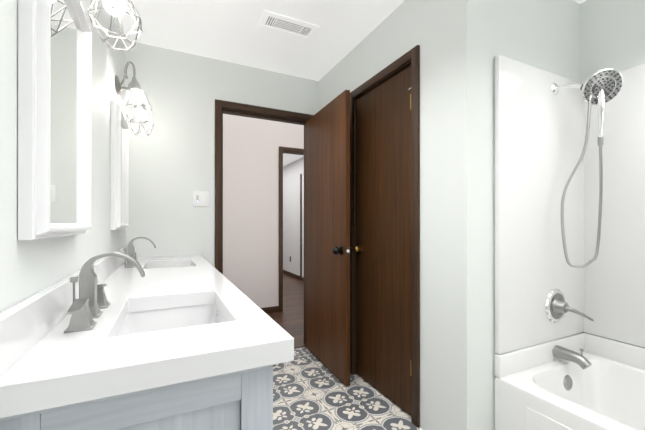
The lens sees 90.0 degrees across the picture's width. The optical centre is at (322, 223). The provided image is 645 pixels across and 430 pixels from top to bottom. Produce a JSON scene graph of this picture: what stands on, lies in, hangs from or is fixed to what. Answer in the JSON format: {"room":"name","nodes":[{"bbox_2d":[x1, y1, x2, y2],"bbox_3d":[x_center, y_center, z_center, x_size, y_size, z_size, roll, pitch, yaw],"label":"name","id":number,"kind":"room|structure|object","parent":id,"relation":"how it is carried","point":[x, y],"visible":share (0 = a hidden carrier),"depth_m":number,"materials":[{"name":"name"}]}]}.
{"room":"bathroom","nodes":[
{"label":"bathroom","id":0,"kind":"room"},
{"bbox_2d":[0,0,125,312],"bbox_3d":[-0.583,-0.092,0.500,0.100,2.420,4.160,0,0,-26],"label":"wall","id":1,"kind":"structure","parent":0,"point":[29,268],"depth_m":0.79,"materials":[{"name":"white paint"}]},
{"bbox_2d":[18,0,91,239],"bbox_3d":[-0.661,-0.297,0.829,0.043,0.660,0.450,0,0,-26],"label":"mirror","id":2,"kind":"object","parent":1,"relation":"attached to","point":[54,118],"visible":1,"depth_m":0.74,"materials":[{"name":"white mirror"}]},
{"bbox_2d":[87,0,142,50],"bbox_3d":[-0.598,-0.718,0.861,0.185,0.328,0.460,0,0,-26],"label":"sconce","id":3,"kind":"object","parent":1,"relation":"attached to","point":[114,8],"visible":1,"depth_m":0.99,"materials":[{"name":"silver metal"}]},
{"bbox_2d":[110,100,128,229],"bbox_3d":[-1.160,-0.295,1.854,0.043,0.660,0.450,0,0,-26],"label":"mirror","id":4,"kind":"object","parent":1,"relation":"attached to","point":[119,172],"visible":1,"depth_m":1.67,"materials":[{"name":"white mirror"}]},
{"bbox_2d":[115,61,153,135],"bbox_3d":[-1.096,-0.717,1.886,0.185,0.328,0.460,0,0,-26],"label":"sconce","id":5,"kind":"object","parent":1,"relation":"attached to","point":[135,89],"visible":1,"depth_m":1.78,"materials":[{"name":"silver metal"}]},
{"bbox_2d":[126,40,318,266],"bbox_3d":[-0.742,-0.089,2.668,1.510,2.420,0.120,0,0,-26],"label":"wall","id":6,"kind":"structure","parent":0,"point":[171,162],"depth_m":2.44,"materials":[{"name":"white paint"}]},
{"bbox_2d":[193,191,208,205],"bbox_3d":[-0.942,-0.189,2.497,0.118,0.116,0.012,0,0,-26],"label":"switch plate","id":7,"kind":"object","parent":6,"relation":"attached to","point":[200,198],"visible":1,"depth_m":2.50,"materials":[{"name":"white plastic"}]},
{"bbox_2d":[215,99,313,345],"bbox_3d":[-0.488,0.073,2.797,0.874,2.097,0.162,0,0,-26],"label":"door frame","id":8,"kind":"structure","parent":6,"relation":"attached to","point":[222,107],"depth_m":2.61,"materials":[{"name":"brown wood"}]},
{"bbox_2d":[306,90,351,385],"bbox_3d":[0.014,0.100,2.543,0.150,2.018,0.781,0,0,-24],"label":"bathroom door","id":9,"kind":"structure","parent":6,"relation":"in","point":[328,249],"depth_m":2.43,"materials":[{"name":"brown wood"}]},
{"bbox_2d":[223,114,303,307],"bbox_3d":[-0.528,-0.086,4.162,5.200,2.420,0.100,0,0,-26],"label":"wall","id":10,"kind":"structure","parent":0,"point":[251,208],"depth_m":3.95,"materials":[{"name":"white paint"}]},
{"bbox_2d":[261,306,278,312],"bbox_3d":[-1.699,1.085,3.529,2.543,0.075,0.012,0,0,-26],"label":"baseboard","id":11,"kind":"structure","parent":10,"relation":"attached to","point":[273,309],"depth_m":4.04,"materials":[{"name":"brown wood"}]},
{"bbox_2d":[279,146,303,311],"bbox_3d":[-0.491,0.078,5.233,1.117,2.097,2.026,0,0,-26],"label":"door frame","id":12,"kind":"structure","parent":10,"relation":"attached to","point":[289,150],"depth_m":4.10,"materials":[{"name":"brown wood"}]},
{"bbox_2d":[266,273,304,347],"bbox_3d":[-1.388,1.157,5.929,5.200,0.060,6.465,0,0,-26],"label":"floor","id":13,"kind":"structure","parent":0,"point":[289,319],"depth_m":4.06,"materials":[{"name":"brown wood"}]},
{"bbox_2d":[283,157,303,276],"bbox_3d":[-0.677,-0.081,7.008,0.100,2.420,5.150,0,0,-26],"label":"wall","id":14,"kind":"structure","parent":0,"point":[293,171],"depth_m":6.75,"materials":[{"name":"white paint"}]},
{"bbox_2d":[283,270,299,279],"bbox_3d":[-1.116,1.093,7.781,0.012,0.075,3.108,0,0,-26],"label":"baseboard","id":15,"kind":"structure","parent":14,"relation":"attached to","point":[284,271],"depth_m":6.82,"materials":[{"name":"brown wood"}]},
{"bbox_2d":[283,153,303,165],"bbox_3d":[-1.675,-1.342,6.525,5.200,0.100,5.150,0,0,-26],"label":"ceiling","id":16,"kind":"structure","parent":0,"point":[288,158],"depth_m":6.35,"materials":[{"name":"white paint"}]},
{"bbox_2d":[273,347,422,429],"bbox_3d":[0.587,1.148,1.024,2.864,0.060,4.085,0,0,-26],"label":"floor","id":17,"kind":"structure","parent":0,"point":[311,391],"depth_m":2.01,"materials":[{"name":"tile"}]},
{"bbox_2d":[0,237,293,429],"bbox_3d":[-0.726,0.599,1.480,0.498,1.041,2.023,0,0,-26],"label":"bathroom vanity","id":18,"kind":"object","parent":17,"relation":"on","point":[125,338],"visible":1,"depth_m":0.65,"materials":[{"name":"white stone"}]},
{"bbox_2d":[494,55,644,429],"bbox_3d":[1.511,0.153,1.047,0.777,1.930,1.534,0,0,-26],"label":"shower","id":19,"kind":"object","parent":17,"relation":"on","point":[570,253],"visible":1,"depth_m":1.67,"materials":[{"name":"white plastic"}]},
{"bbox_2d":[121,0,585,80],"bbox_3d":[0.570,-1.351,1.062,2.864,0.100,4.160,0,0,-26],"label":"ceiling","id":20,"kind":"structure","parent":0,"point":[228,31],"depth_m":2.16,"materials":[{"name":"white paint"}]},
{"bbox_2d":[257,10,318,39],"bbox_3d":[-0.225,-1.294,2.122,0.370,0.010,0.170,0,0,-26],"label":"ceiling vent","id":21,"kind":"object","parent":20,"relation":"in","point":[285,24],"visible":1,"depth_m":2.11,"materials":[{"name":"white metal"}]},
{"bbox_2d":[319,0,481,429],"bbox_3d":[0.335,-0.089,2.295,0.100,2.420,1.733,0,0,-26],"label":"wall","id":22,"kind":"structure","parent":0,"point":[445,35],"depth_m":1.61,"materials":[{"name":"white paint"}]},
{"bbox_2d":[353,65,410,415],"bbox_3d":[0.374,0.099,2.100,0.094,2.018,0.629,0,0,-26],"label":"closet door","id":23,"kind":"structure","parent":22,"relation":"in","point":[382,248],"depth_m":2.07,"materials":[{"name":"brown wood"}]},
{"bbox_2d":[350,45,419,427],"bbox_3d":[0.411,0.072,2.122,0.118,2.097,0.744,0,0,-26],"label":"door frame","id":24,"kind":"structure","parent":22,"relation":"attached to","point":[411,57],"depth_m":1.80,"materials":[{"name":"brown wood"}]},
{"bbox_2d":[481,0,579,429],"bbox_3d":[1.166,-0.090,1.791,0.954,2.420,0.100,0,0,-26],"label":"wall","id":25,"kind":"structure","parent":0,"point":[544,35],"depth_m":1.59,"materials":[{"name":"white paint"}]},
{"bbox_2d":[580,0,644,83],"bbox_3d":[2.080,-0.092,0.886,0.100,2.420,2.327,0,0,-26],"label":"wall","id":26,"kind":"structure","parent":0,"point":[612,34],"depth_m":1.78,"materials":[{"name":"white paint"}]}
]}

